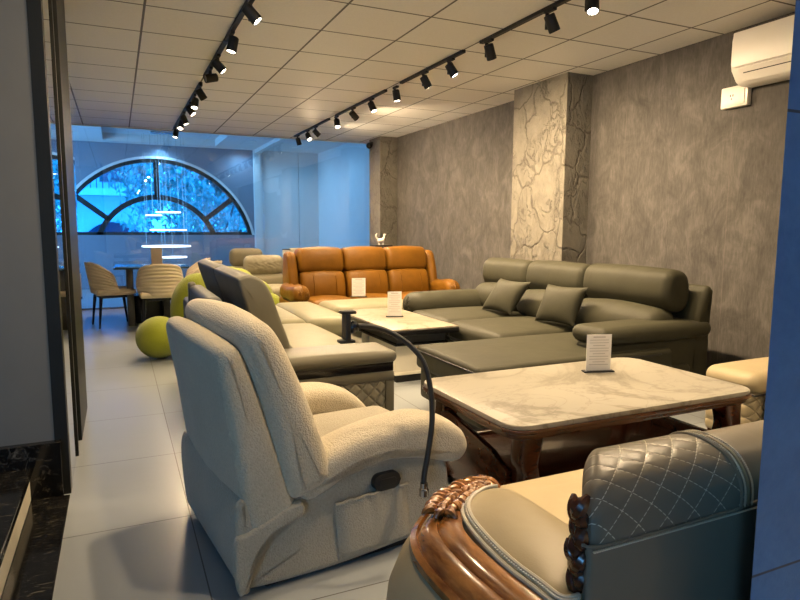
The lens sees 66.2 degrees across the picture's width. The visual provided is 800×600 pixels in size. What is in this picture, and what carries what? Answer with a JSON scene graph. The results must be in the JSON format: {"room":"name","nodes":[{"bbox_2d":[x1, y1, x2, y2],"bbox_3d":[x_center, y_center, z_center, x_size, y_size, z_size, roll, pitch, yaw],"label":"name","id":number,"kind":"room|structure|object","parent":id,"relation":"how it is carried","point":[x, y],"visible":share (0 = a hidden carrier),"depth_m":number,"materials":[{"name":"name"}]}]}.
{"room":"store","nodes":[
{"label":"store","id":0,"kind":"room"},
{"bbox_2d":[0,0,53,446],"bbox_3d":[-3.294,-0.350,1.993,3.698,2.673,0.180,-3,7,-25],"label":"wall","id":1,"kind":"structure","parent":0,"point":[26,411],"depth_m":2.67,"materials":[{"name":"grey paint"}]},
{"bbox_2d":[0,439,64,502],"bbox_3d":[-3.240,0.857,2.041,3.725,0.265,0.040,-3,7,-25],"label":"baseboard","id":2,"kind":"structure","parent":1,"relation":"attached to","point":[44,459],"depth_m":2.76,"materials":[{"name":"black stone"}]},
{"bbox_2d":[26,0,71,493],"bbox_3d":[-1.567,-0.430,2.725,0.054,2.673,0.082,-3,7,-25],"label":"trim","id":3,"kind":"structure","parent":1,"relation":"attached to","point":[35,19],"depth_m":2.71,"materials":[{"name":"metal"}]},
{"bbox_2d":[73,140,254,288],"bbox_3d":[-5.555,-1.772,12.280,8.250,3.060,0.180,-3,7,-25],"label":"wall","id":4,"kind":"structure","parent":0,"point":[232,167],"depth_m":12.54,"materials":[{"name":"blue paint"}]},
{"bbox_2d":[76,156,254,234],"bbox_3d":[-4.939,-2.116,12.473,3.878,1.578,0.130,-3,7,-25],"label":"window","id":5,"kind":"structure","parent":4,"relation":"in","point":[232,198],"depth_m":12.45,"materials":[{"name":"blue glass"}]},
{"bbox_2d":[253,150,262,253],"bbox_3d":[-3.071,-1.778,13.261,0.140,2.860,0.120,-3,7,-25],"label":"trim","id":6,"kind":"structure","parent":4,"relation":"attached to","point":[256,156],"depth_m":13.17,"materials":[{"name":"white paint"}]},
{"bbox_2d":[255,138,287,152],"bbox_3d":[-2.343,-2.978,11.559,0.120,0.070,3.300,-3,7,-25],"label":"trim","id":7,"kind":"structure","parent":4,"relation":"attached to","point":[276,141],"depth_m":11.85,"materials":[{"name":"white paint"}]},
{"bbox_2d":[260,151,318,257],"bbox_3d":[-2.433,-1.814,13.585,1.290,2.860,0.060,-3,7,-25],"label":"door","id":8,"kind":"structure","parent":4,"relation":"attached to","point":[289,180],"depth_m":13.51,"materials":[{"name":"white paint"}]},
{"bbox_2d":[73,125,345,153],"bbox_3d":[-4.807,-2.994,10.506,8.250,0.190,3.580,-3,7,-25],"label":"ceiling","id":9,"kind":"structure","parent":0,"point":[85,133],"depth_m":11.96,"materials":[{"name":"white paint"}]},
{"bbox_2d":[149,130,172,143],"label":"ring chandelier","id":10,"kind":"object","parent":9,"relation":"hanging from","point":[151,132],"depth_m":10.53,"materials":[{"name":"silver metal"}]},
{"bbox_2d":[145,203,186,223],"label":"ring chandelier","id":11,"kind":"object","parent":9,"relation":"hanging from","point":[152,214],"depth_m":10.61,"materials":[{"name":"white metal"}]},
{"bbox_2d":[142,237,190,257],"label":"ring chandelier","id":12,"kind":"object","parent":9,"relation":"hanging from","point":[151,246],"depth_m":10.80,"materials":[{"name":"white metal"}]},
{"bbox_2d":[150,226,186,231],"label":"ring chandelier","id":13,"kind":"object","parent":9,"relation":"hanging from","point":[161,229],"depth_m":10.56,"materials":[{"name":"white metal"}]},
{"bbox_2d":[0,288,706,599],"bbox_3d":[-2.072,0.691,4.943,8.270,0.080,16.900,-3,7,-25],"label":"floor","id":14,"kind":"structure","parent":0,"point":[132,531],"depth_m":2.74,"materials":[{"name":"tile"}]},
{"bbox_2d":[0,469,69,599],"bbox_3d":[-2.361,1.131,0.197,3.730,0.160,4.080,-3,7,-25],"label":"step","id":15,"kind":"structure","parent":14,"relation":"on","point":[32,574],"depth_m":2.34,"materials":[{"name":"black stone"}]},
{"bbox_2d":[50,0,86,455],"bbox_3d":[-1.954,-0.536,3.604,0.037,2.673,0.990,-3,7,-25],"label":"wall","id":16,"kind":"structure","parent":14,"relation":"on","point":[59,11],"depth_m":3.52,"materials":[{"name":"metal"}]},
{"bbox_2d":[42,0,76,483],"bbox_3d":[-1.657,-0.459,2.963,0.012,2.673,0.430,-3,7,-25],"label":"window","id":17,"kind":"structure","parent":16,"relation":"in","point":[46,3],"depth_m":2.98,"materials":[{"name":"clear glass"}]},
{"bbox_2d":[52,0,79,442],"bbox_3d":[-1.811,-0.499,3.297,0.012,2.673,0.230,-3,7,-25],"label":"window","id":18,"kind":"structure","parent":16,"relation":"in","point":[52,0],"depth_m":3.36,"materials":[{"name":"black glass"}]},
{"bbox_2d":[65,14,87,395],"bbox_3d":[-2.243,-0.611,4.231,0.012,2.673,0.400,-3,7,-25],"label":"window","id":19,"kind":"structure","parent":16,"relation":"in","point":[65,14],"depth_m":4.33,"materials":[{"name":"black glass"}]},
{"bbox_2d":[83,307,123,309],"bbox_3d":[-3.155,0.061,9.803,5.890,0.020,0.050,-3,7,-25],"label":"trim","id":20,"kind":"structure","parent":14,"relation":"on","point":[104,307],"depth_m":9.21,"materials":[{"name":"silver"}]},
{"bbox_2d":[84,262,136,328],"bbox_3d":[-3.620,-0.080,7.644,0.533,0.807,0.542,-5,8,-36],"label":"dining chair","id":21,"kind":"object","parent":14,"relation":"on","point":[103,284],"visible":0.98,"depth_m":7.41,"materials":[{"name":"beige fabric"}]},
{"bbox_2d":[113,260,188,325],"bbox_3d":[-3.291,-0.103,8.080,0.850,0.750,1.550,-3,7,-25],"label":"dining table","id":22,"kind":"object","parent":14,"relation":"on","point":[134,302],"visible":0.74,"depth_m":7.82,"materials":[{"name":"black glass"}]},
{"bbox_2d":[150,248,162,264],"bbox_3d":[-3.118,-0.561,7.856,0.167,0.215,0.044,-3,7,-25],"label":"price card","id":23,"kind":"object","parent":22,"relation":"on","point":[156,253],"visible":0.8,"depth_m":7.85,"materials":[{"name":"paper"}]},
{"bbox_2d":[136,264,183,322],"bbox_3d":[-2.871,-0.043,7.360,0.542,0.807,0.533,-3,7,-25],"label":"dining chair","id":24,"kind":"object","parent":14,"relation":"on","point":[154,282],"visible":0.73,"depth_m":7.14,"materials":[{"name":"beige fabric"}]},
{"bbox_2d":[135,273,205,357],"bbox_3d":[-2.014,0.126,6.104,1.165,0.764,0.908,-3,7,-25],"label":"armchair","id":25,"kind":"object","parent":14,"relation":"on","point":[151,337],"visible":0.15,"depth_m":5.64,"materials":[{"name":"green fabric"}]},
{"bbox_2d":[185,258,210,276],"bbox_3d":[-2.915,-0.187,8.577,0.533,0.807,0.542,-1,7,-10],"label":"dining chair","id":26,"kind":"object","parent":14,"relation":"on","point":[194,267],"visible":0.1,"depth_m":8.31,"materials":[{"name":"beige fabric"}]},
{"bbox_2d":[193,260,221,273],"bbox_3d":[-2.565,-0.110,7.935,0.533,0.807,0.542,1,7,3],"label":"dining chair","id":27,"kind":"object","parent":14,"relation":"on","point":[220,262],"visible":0.04,"depth_m":7.66,"materials":[{"name":"beige fabric"}]},
{"bbox_2d":[229,248,262,268],"bbox_3d":[-2.237,-0.307,9.136,0.780,0.915,0.820,-3,7,-25],"label":"recliner armchair","id":28,"kind":"object","parent":14,"relation":"on","point":[236,255],"visible":0.17,"depth_m":9.22,"materials":[{"name":"beige leather"}]},
{"bbox_2d":[228,266,279,304],"bbox_3d":[-1.948,-0.009,7.245,0.908,0.764,1.165,6,9,40],"label":"armchair","id":29,"kind":"object","parent":14,"relation":"on","point":[275,297],"visible":0.06,"depth_m":7.42,"materials":[{"name":"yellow fabric"}]},
{"bbox_2d":[243,255,282,296],"bbox_3d":[-1.801,-0.182,8.388,0.840,0.846,0.820,-3,7,-25],"label":"recliner armchair","id":30,"kind":"object","parent":14,"relation":"on","point":[268,268],"visible":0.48,"depth_m":8.50,"materials":[{"name":"beige leather"}]},
{"bbox_2d":[252,273,282,283],"bbox_3d":[-1.916,-0.281,8.628,0.540,0.186,0.270,-3,7,-25],"label":"cushion","id":31,"kind":"object","parent":30,"relation":"on","point":[270,278],"depth_m":8.55,"materials":[{"name":"beige leather"}]},
{"bbox_2d":[268,284,281,296],"bbox_3d":[-1.760,-0.079,8.309,0.560,0.260,0.620,-3,7,-25],"label":"seat cushion","id":32,"kind":"object","parent":30,"relation":"on","point":[275,288],"depth_m":8.06,"materials":[{"name":"beige leather"}]},
{"bbox_2d":[183,259,395,410],"bbox_3d":[-0.918,0.179,4.787,1.435,0.982,3.409,-3,7,-25],"label":"sofa","id":33,"kind":"object","parent":14,"relation":"on","point":[308,333],"visible":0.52,"depth_m":3.31,"materials":[{"name":"beige leather"}]},
{"bbox_2d":[276,306,305,323],"bbox_3d":[-1.179,0.189,5.794,0.245,0.225,1.380,-3,7,-25],"label":"seat cushion","id":34,"kind":"object","parent":33,"relation":"on","point":[287,316],"depth_m":5.37,"materials":[{"name":"beige leather"}]},
{"bbox_2d":[276,302,341,336],"bbox_3d":[-0.867,0.179,5.910,0.410,0.220,1.330,-3,7,-25],"label":"seat cushion","id":35,"kind":"object","parent":33,"relation":"on","point":[327,319],"depth_m":5.49,"materials":[{"name":"beige leather"}]},
{"bbox_2d":[282,323,352,347],"bbox_3d":[-0.731,0.383,4.194,0.835,0.290,1.625,-3,7,-25],"label":"seat cushion","id":36,"kind":"object","parent":33,"relation":"on","point":[298,334],"depth_m":4.19,"materials":[{"name":"beige leather"}]},
{"bbox_2d":[166,298,466,596],"bbox_3d":[-0.362,0.462,2.526,1.033,0.957,0.882,-4,8,-31],"label":"recliner armchair","id":37,"kind":"object","parent":14,"relation":"on","point":[287,478],"visible":1,"depth_m":2.14,"materials":[{"name":"beige fabric"}]},
{"bbox_2d":[185,298,327,497],"bbox_3d":[-0.573,0.333,2.360,0.354,0.663,0.832,-4,8,-31],"label":"cushion","id":38,"kind":"object","parent":37,"relation":"on","point":[273,447],"depth_m":2.01,"materials":[{"name":"beige fabric"}]},
{"bbox_2d":[313,406,388,436],"bbox_3d":[-0.265,0.630,2.607,0.660,0.245,0.420,-4,8,-31],"label":"seat cushion","id":39,"kind":"object","parent":37,"relation":"on","point":[328,419],"depth_m":2.68,"materials":[{"name":"beige fabric"}]},
{"bbox_2d":[337,310,434,496],"bbox_3d":[-0.046,0.373,2.321,0.363,0.675,0.178,2,7,13],"label":"holder","id":40,"kind":"object","parent":37,"relation":"attached to","point":[348,326],"visible":1,"depth_m":2.27,"materials":[{"name":"black metal"}]},
{"bbox_2d":[319,298,403,312],"bbox_3d":[-0.336,0.234,6.500,0.960,0.475,0.640,-3,7,-25],"label":"coffee table","id":41,"kind":"object","parent":14,"relation":"on","point":[362,303],"visible":0.18,"depth_m":6.25,"materials":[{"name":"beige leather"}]},
{"bbox_2d":[279,246,459,304],"bbox_3d":[-0.377,-0.135,7.347,2.050,1.008,0.957,-3,7,-25],"label":"recliner sofa","id":42,"kind":"object","parent":14,"relation":"on","point":[315,275],"visible":0.47,"depth_m":7.29,"materials":[{"name":"leather"}]},
{"bbox_2d":[298,271,345,296],"bbox_3d":[-0.930,-0.147,7.223,0.537,0.428,0.347,-3,7,-25],"label":"cushion","id":43,"kind":"object","parent":42,"relation":"on","point":[318,283],"depth_m":7.08,"materials":[{"name":"leather"}]},
{"bbox_2d":[307,295,350,304],"bbox_3d":[-0.828,0.067,7.023,0.545,0.240,0.570,-3,7,-25],"label":"seat cushion","id":44,"kind":"object","parent":42,"relation":"on","point":[316,299],"depth_m":6.88,"materials":[{"name":"leather"}]},
{"bbox_2d":[350,278,366,296],"bbox_3d":[-0.469,-0.142,6.970,0.192,0.215,0.044,-1,7,-13],"label":"price card","id":45,"kind":"object","parent":42,"relation":"on","point":[358,284],"visible":1,"depth_m":6.96,"materials":[{"name":"white paper"}]},
{"bbox_2d":[342,269,388,296],"bbox_3d":[-0.427,-0.172,7.453,0.537,0.428,0.347,-3,7,-25],"label":"cushion","id":46,"kind":"object","parent":42,"relation":"on","point":[376,280],"depth_m":7.32,"materials":[{"name":"leather"}]},
{"bbox_2d":[349,293,387,298],"bbox_3d":[-0.325,0.042,7.252,0.545,0.240,0.570,-3,7,-25],"label":"seat cushion","id":47,"kind":"object","parent":42,"relation":"on","point":[369,295],"depth_m":7.11,"materials":[{"name":"leather"}]},
{"bbox_2d":[385,268,428,291],"bbox_3d":[0.075,-0.197,7.682,0.537,0.428,0.347,-3,7,-25],"label":"cushion","id":48,"kind":"object","parent":42,"relation":"on","point":[399,279],"depth_m":7.53,"materials":[{"name":"leather"}]},
{"bbox_2d":[402,291,417,298],"bbox_3d":[0.178,0.017,7.482,0.545,0.240,0.570,-3,7,-25],"label":"seat cushion","id":49,"kind":"object","parent":42,"relation":"on","point":[404,293],"depth_m":7.40,"materials":[{"name":"leather"}]},
{"bbox_2d":[370,244,392,246],"bbox_3d":[-0.253,-0.236,8.222,0.240,1.005,0.220,-3,7,-25],"label":"console table","id":50,"kind":"object","parent":14,"relation":"on","point":[384,245],"visible":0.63,"depth_m":8.06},
{"bbox_2d":[375,233,385,244],"bbox_3d":[-0.259,-0.811,8.150,0.149,0.154,0.055,-3,7,-25],"label":"figurine","id":51,"kind":"object","parent":50,"relation":"on","point":[380,240],"visible":1,"depth_m":8.14,"materials":[{"name":"white ceramic"}]},
{"bbox_2d":[338,308,458,382],"bbox_3d":[-0.056,0.376,5.422,0.600,0.450,1.260,-3,7,-25],"label":"coffee table","id":52,"kind":"object","parent":14,"relation":"on","point":[419,329],"visible":0.59,"depth_m":4.96,"materials":[{"name":"beige stone"}]},
{"bbox_2d":[386,291,403,316],"bbox_3d":[-0.047,0.037,5.413,0.155,0.225,0.044,0,7,-5],"label":"price card","id":53,"kind":"object","parent":52,"relation":"on","point":[394,297],"visible":1,"depth_m":5.41,"materials":[{"name":"white paper"}]},
{"bbox_2d":[403,258,712,430],"bbox_3d":[0.792,0.160,5.103,1.982,0.959,2.648,-3,7,-25],"label":"sofa","id":54,"kind":"object","parent":14,"relation":"on","point":[651,314],"visible":0.62,"depth_m":4.36,"materials":[{"name":"grey leather"}]},
{"bbox_2d":[413,306,523,338],"bbox_3d":[0.679,0.200,5.799,0.995,0.235,0.745,-3,7,-25],"label":"seat cushion","id":55,"kind":"object","parent":54,"relation":"on","point":[449,314],"depth_m":5.61,"materials":[{"name":"grey leather"}]},
{"bbox_2d":[475,278,529,314],"bbox_3d":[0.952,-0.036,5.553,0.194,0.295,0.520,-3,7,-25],"label":"throw cushion","id":56,"kind":"object","parent":54,"relation":"on","point":[504,297],"visible":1,"depth_m":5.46,"materials":[{"name":"grey leather"}]},
{"bbox_2d":[448,316,575,341],"bbox_3d":[1.000,0.284,5.104,0.995,0.235,0.785,-3,7,-25],"label":"seat cushion","id":57,"kind":"object","parent":54,"relation":"on","point":[498,327],"depth_m":4.89,"materials":[{"name":"grey leather"}]},
{"bbox_2d":[517,289,545,316],"bbox_3d":[1.335,0.058,5.409,0.338,0.297,0.745,-3,7,-25],"label":"cushion","id":58,"kind":"object","parent":54,"relation":"on","point":[529,303],"depth_m":5.45,"materials":[{"name":"grey leather"}]},
{"bbox_2d":[417,332,671,376],"bbox_3d":[0.982,0.397,4.215,1.555,0.210,0.820,-3,7,-25],"label":"cushion","id":59,"kind":"object","parent":54,"relation":"on","point":[548,348],"depth_m":4.01,"materials":[{"name":"grey leather"}]},
{"bbox_2d":[534,284,587,326],"bbox_3d":[1.283,0.036,4.909,0.179,0.310,0.450,-5,9,-38],"label":"throw cushion","id":60,"kind":"object","parent":54,"relation":"on","point":[559,304],"visible":1,"depth_m":4.83,"materials":[{"name":"grey leather"}]},
{"bbox_2d":[575,298,673,324],"bbox_3d":[1.678,0.147,4.667,0.338,0.297,0.850,-3,7,-25],"label":"cushion","id":61,"kind":"object","parent":54,"relation":"on","point":[591,310],"depth_m":4.51,"materials":[{"name":"grey leather"}]},
{"bbox_2d":[386,420,763,599],"bbox_3d":[0.784,0.616,1.721,1.930,0.810,0.932,-3,7,-25],"label":"sofa","id":62,"kind":"object","parent":14,"relation":"on","point":[673,516],"visible":0.97,"depth_m":1.12,"materials":[{"name":"beige leather"}]},
{"bbox_2d":[500,469,583,524],"bbox_3d":[0.906,0.702,1.889,1.550,0.224,0.700,-3,7,-25],"label":"seat cushion","id":63,"kind":"object","parent":62,"relation":"on","point":[552,493],"depth_m":1.91,"materials":[{"name":"beige leather"}]},
{"bbox_2d":[423,357,750,485],"bbox_3d":[0.893,0.649,3.015,1.407,0.480,0.837,-3,7,-25],"label":"coffee table","id":64,"kind":"object","parent":14,"relation":"on","point":[546,420],"visible":0.62,"depth_m":2.82,"materials":[{"name":"white stone"}]},
{"bbox_2d":[480,420,676,477],"bbox_3d":[0.893,0.719,3.023,1.155,0.030,0.605,-3,7,-25],"label":"shelf","id":65,"kind":"object","parent":64,"relation":"attached to","point":[569,452],"depth_m":3.04,"materials":[{"name":"brown wood"}]},
{"bbox_2d":[581,334,614,372],"bbox_3d":[1.050,0.281,3.240,0.167,0.200,0.044,-1,7,-7],"label":"price card","id":66,"kind":"object","parent":64,"relation":"on","point":[598,350],"visible":1,"depth_m":3.24,"materials":[{"name":"white paper"}]},
{"bbox_2d":[705,357,768,429],"bbox_3d":[2.446,0.543,3.112,0.862,0.680,1.483,-3,7,-25],"label":"leather armchair","id":67,"kind":"object","parent":14,"relation":"on","point":[751,374],"visible":0.29,"depth_m":3.38,"materials":[{"name":"beige leather"}]},
{"bbox_2d":[369,136,396,247],"bbox_3d":[-0.280,-1.306,10.164,0.300,2.673,0.460,-3,7,-25],"label":"pillar","id":68,"kind":"structure","parent":0,"point":[383,152],"depth_m":9.93,"materials":[{"name":"beige stone"}]},
{"bbox_2d":[366,142,372,148],"bbox_3d":[-0.501,-2.528,10.026,0.105,0.110,0.100,-3,7,-25],"label":"security camera","id":69,"kind":"object","parent":68,"relation":"attached to","point":[369,145],"visible":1,"depth_m":10.00,"materials":[{"name":"black plastic"}]},
{"bbox_2d":[64,0,795,142],"bbox_3d":[-1.319,-1.845,2.892,8.370,0.100,13.320,-3,7,-25],"label":"ceiling","id":70,"kind":"structure","parent":0,"point":[133,63],"depth_m":5.04,"materials":[{"name":"tile"}]},
{"bbox_2d":[173,82,202,128],"bbox_3d":[-2.638,-2.337,7.531,0.034,0.024,3.100,-3,7,-25],"label":"track","id":71,"kind":"object","parent":70,"relation":"attached to","point":[194,92],"visible":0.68,"depth_m":7.03,"materials":[{"name":"black metal"}]},
{"bbox_2d":[172,127,178,137],"bbox_3d":[-3.224,-2.403,8.806,0.093,0.158,0.116,-3,7,-25],"label":"track spotlight","id":72,"kind":"object","parent":71,"relation":"hanging from","point":[175,132],"visible":1,"depth_m":8.77,"materials":[{"name":"black metal"}]},
{"bbox_2d":[177,118,183,129],"bbox_3d":[-2.878,-2.312,8.061,0.078,0.161,0.128,0,7,-2],"label":"track spotlight","id":73,"kind":"object","parent":71,"relation":"hanging from","point":[180,124],"visible":0.84,"depth_m":8.03,"materials":[{"name":"black metal"}]},
{"bbox_2d":[180,112,188,124],"bbox_3d":[-2.697,-2.265,7.671,0.104,0.160,0.114,-3,7,-25],"label":"track spotlight","id":74,"kind":"object","parent":71,"relation":"hanging from","point":[183,117],"visible":1,"depth_m":7.63,"materials":[{"name":"black metal"}]},
{"bbox_2d":[185,102,195,116],"bbox_3d":[-2.405,-2.191,7.052,0.121,0.161,0.102,3,7,20],"label":"track spotlight","id":75,"kind":"object","parent":71,"relation":"hanging from","point":[191,112],"visible":0.98,"depth_m":7.02,"materials":[{"name":"black metal"}]},
{"bbox_2d":[191,94,198,109],"bbox_3d":[-2.219,-2.141,6.638,0.077,0.160,0.124,0,7,-2],"label":"track spotlight","id":76,"kind":"object","parent":71,"relation":"hanging from","point":[195,101],"visible":1,"depth_m":6.61,"materials":[{"name":"black metal"}]},
{"bbox_2d":[195,84,206,100],"bbox_3d":[-1.999,-2.084,6.166,0.102,0.161,0.121,1,7,9],"label":"track spotlight","id":77,"kind":"object","parent":71,"relation":"hanging from","point":[200,93],"visible":1,"depth_m":6.14,"materials":[{"name":"black metal"}]},
{"bbox_2d":[203,38,227,77],"bbox_3d":[-1.600,-2.067,5.285,0.034,0.024,1.280,-3,7,-25],"label":"track","id":78,"kind":"object","parent":70,"relation":"attached to","point":[223,44],"visible":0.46,"depth_m":4.98,"materials":[{"name":"black metal"}]},
{"bbox_2d":[204,67,218,82],"bbox_3d":[-1.703,-2.013,5.505,0.124,0.144,0.108,-5,9,-38],"label":"track spotlight","id":79,"kind":"object","parent":78,"relation":"hanging from","point":[211,77],"visible":1,"depth_m":5.47,"materials":[{"name":"black metal"}]},
{"bbox_2d":[211,54,226,74],"bbox_3d":[-1.501,-1.955,5.091,0.121,0.160,0.110,3,7,20],"label":"track spotlight","id":80,"kind":"object","parent":78,"relation":"hanging from","point":[215,63],"visible":1,"depth_m":5.06,"materials":[{"name":"black metal"}]},
{"bbox_2d":[73,124,366,143],"bbox_3d":[-4.064,-2.660,8.939,8.270,0.299,0.060,-3,7,-25],"label":"trim","id":81,"kind":"structure","parent":70,"relation":"attached to","point":[73,124],"depth_m":9.45,"materials":[{"name":"white paint"}]},
{"bbox_2d":[225,0,247,40],"bbox_3d":[0.219,-1.594,1.350,0.034,0.024,7.400,-3,7,-25],"label":"track","id":82,"kind":"object","parent":70,"relation":"attached to","point":[239,17],"visible":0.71,"depth_m":4.26,"materials":[{"name":"black metal"}]},
{"bbox_2d":[226,30,238,53],"bbox_3d":[-1.231,-1.885,4.495,0.096,0.158,0.111,-3,7,-25],"label":"track spotlight","id":83,"kind":"object","parent":82,"relation":"hanging from","point":[232,44],"visible":1,"depth_m":4.46,"materials":[{"name":"black metal"}]},
{"bbox_2d":[242,0,261,25],"bbox_3d":[-0.929,-1.805,3.844,0.124,0.160,0.104,4,8,28],"label":"track spotlight","id":84,"kind":"object","parent":82,"relation":"hanging from","point":[249,11],"visible":1,"depth_m":3.82,"materials":[{"name":"black metal"}]},
{"bbox_2d":[294,118,329,136],"bbox_3d":[-1.305,-2.498,8.932,0.034,0.024,1.750,-3,7,-25],"label":"track","id":85,"kind":"object","parent":70,"relation":"attached to","point":[327,119],"visible":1,"depth_m":8.71,"materials":[{"name":"black metal"}]},
{"bbox_2d":[295,135,301,145],"bbox_3d":[-1.583,-2.483,9.546,0.102,0.160,0.113,-3,7,-25],"label":"track spotlight","id":86,"kind":"object","parent":85,"relation":"hanging from","point":[298,141],"visible":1,"depth_m":9.51,"materials":[{"name":"black metal"}]},
{"bbox_2d":[305,130,311,140],"bbox_3d":[-1.353,-2.422,9.040,0.076,0.161,0.132,-6,9,-41],"label":"track spotlight","id":87,"kind":"object","parent":85,"relation":"hanging from","point":[308,136],"visible":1,"depth_m":9.02,"materials":[{"name":"black metal"}]},
{"bbox_2d":[312,126,320,137],"bbox_3d":[-1.186,-2.380,8.689,0.126,0.160,0.114,-3,7,-25],"label":"track spotlight","id":88,"kind":"object","parent":85,"relation":"hanging from","point":[315,131],"visible":1,"depth_m":8.65,"materials":[{"name":"black metal"}]},
{"bbox_2d":[335,89,386,115],"bbox_3d":[-0.485,-2.285,7.159,0.034,0.024,1.620,-3,7,-25],"label":"track","id":89,"kind":"object","parent":70,"relation":"attached to","point":[384,90],"visible":1,"depth_m":7.00,"materials":[{"name":"black metal"}]},
{"bbox_2d":[334,116,340,128],"bbox_3d":[-0.810,-2.281,7.870,0.076,0.161,0.126,-3,7,-25],"label":"track spotlight","id":90,"kind":"object","parent":89,"relation":"hanging from","point":[336,120],"visible":1,"depth_m":7.84,"materials":[{"name":"black metal"}]},
{"bbox_2d":[349,107,358,120],"bbox_3d":[-0.552,-2.216,7.317,0.127,0.158,0.113,-3,7,-25],"label":"track spotlight","id":91,"kind":"object","parent":89,"relation":"hanging from","point":[352,113],"visible":1,"depth_m":7.28,"materials":[{"name":"black metal"}]},
{"bbox_2d":[368,98,376,112],"bbox_3d":[-0.310,-2.151,6.786,0.126,0.161,0.082,6,9,40],"label":"track spotlight","id":92,"kind":"object","parent":89,"relation":"hanging from","point":[372,107],"visible":1,"depth_m":6.75,"materials":[{"name":"black metal"}]},
{"bbox_2d":[392,85,400,101],"bbox_3d":[-0.040,-2.084,6.207,0.085,0.156,0.113,-3,7,-25],"label":"track spotlight","id":93,"kind":"object","parent":70,"relation":"hanging from","point":[396,93],"visible":1,"depth_m":6.17,"materials":[{"name":"black metal"}]},
{"bbox_2d":[400,49,465,83],"bbox_3d":[0.266,-2.090,5.535,0.034,0.024,1.220,-3,7,-25],"label":"track","id":94,"kind":"object","parent":70,"relation":"attached to","point":[462,51],"visible":1,"depth_m":5.44,"materials":[{"name":"black metal"}]},
{"bbox_2d":[420,71,431,89],"bbox_3d":[0.232,-2.011,5.622,0.114,0.161,0.112,-3,7,-25],"label":"track spotlight","id":95,"kind":"object","parent":94,"relation":"hanging from","point":[426,83],"visible":1,"depth_m":5.58,"materials":[{"name":"black metal"}]},
{"bbox_2d":[445,58,458,77],"bbox_3d":[0.441,-1.958,5.184,0.116,0.161,0.103,2,7,17],"label":"track spotlight","id":96,"kind":"object","parent":94,"relation":"hanging from","point":[451,69],"visible":1,"depth_m":5.15,"materials":[{"name":"black metal"}]},
{"bbox_2d":[479,0,570,43],"bbox_3d":[2.014,-1.635,1.754,0.034,0.024,6.640,-3,7,-25],"label":"track","id":97,"kind":"object","parent":70,"relation":"attached to","point":[558,3],"visible":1,"depth_m":4.23,"materials":[{"name":"black metal"}]},
{"bbox_2d":[484,38,496,60],"bbox_3d":[0.684,-1.894,4.650,0.098,0.161,0.119,1,7,6],"label":"track spotlight","id":98,"kind":"object","parent":97,"relation":"hanging from","point":[490,54],"visible":1,"depth_m":4.62,"materials":[{"name":"black metal"}]},
{"bbox_2d":[544,7,559,33],"bbox_3d":[0.982,-1.816,3.999,0.114,0.161,0.108,-3,7,-25],"label":"track spotlight","id":99,"kind":"object","parent":97,"relation":"hanging from","point":[551,23],"visible":1,"depth_m":3.96,"materials":[{"name":"black metal"}]},
{"bbox_2d":[584,0,599,15],"bbox_3d":[1.145,-1.774,3.648,0.082,0.160,0.123,0,7,0],"label":"track spotlight","id":100,"kind":"object","parent":97,"relation":"hanging from","point":[591,6],"visible":1,"depth_m":3.62,"materials":[{"name":"black metal"}]},
{"bbox_2d":[510,72,592,263],"bbox_3d":[1.512,-0.840,6.289,0.300,2.673,0.850,-3,7,-25],"label":"pillar","id":101,"kind":"structure","parent":0,"point":[552,124],"depth_m":5.97,"materials":[{"name":"beige stone"}]},
{"bbox_2d":[318,12,794,370],"bbox_3d":[1.658,-0.998,6.409,0.120,2.960,16.800,-3,7,-25],"label":"wall","id":102,"kind":"structure","parent":0,"point":[680,181],"depth_m":5.25,"materials":[{"name":"grey paint"}]},
{"bbox_2d":[721,85,751,109],"bbox_3d":[2.455,-1.471,4.449,0.053,0.155,0.239,-3,7,-25],"label":"power socket","id":103,"kind":"object","parent":102,"relation":"attached to","point":[735,96],"visible":0.89,"depth_m":4.44,"materials":[{"name":"white plastic"}]},
{"bbox_2d":[731,15,794,87],"bbox_3d":[2.604,-1.639,3.898,0.225,0.360,1.017,-3,7,-25],"label":"air conditioner","id":104,"kind":"object","parent":102,"relation":"attached to","point":[761,54],"visible":1,"depth_m":4.09,"materials":[{"name":"white plastic"}]},
{"bbox_2d":[750,0,799,599],"bbox_3d":[1.236,-0.247,1.273,1.475,2.673,0.080,-3,7,-25],"label":"wall","id":105,"kind":"structure","parent":0,"point":[776,559],"depth_m":0.99,"materials":[{"name":"paint"}]},
{"label":"outside","id":106,"kind":"structure","parent":0,"visible":0},
{"bbox_3d":[-10.351,1.336,25.242,30.000,0.200,26.100,-3,7,-25],"label":"ground","id":107,"kind":"structure","parent":106,"visible":0},
{"bbox_2d":[77,164,151,231],"bbox_3d":[-15.383,-4.662,23.857,10.250,12.000,7.100,-3,7,-25],"label":"apartment building","id":108,"kind":"structure","parent":107,"relation":"on","point":[98,192],"depth_m":23.13,"materials":[{"name":"grey paint"}]},
{"bbox_2d":[107,163,246,231],"bbox_3d":[-5.358,-2.061,17.783,5.521,8.363,5.615,-3,7,-25],"label":"street tree","id":109,"kind":"object","parent":107,"relation":"on","point":[189,183],"visible":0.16,"depth_m":16.11,"materials":[{"name":"green plant"}]},
{"bbox_2d":[174,170,241,231],"bbox_3d":[-6.664,-3.612,25.097,6.572,9.714,5.545,4,8,27],"label":"street tree","id":110,"kind":"object","parent":107,"relation":"on","point":[202,205],"visible":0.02,"depth_m":24.49,"materials":[{"name":"green plant"}]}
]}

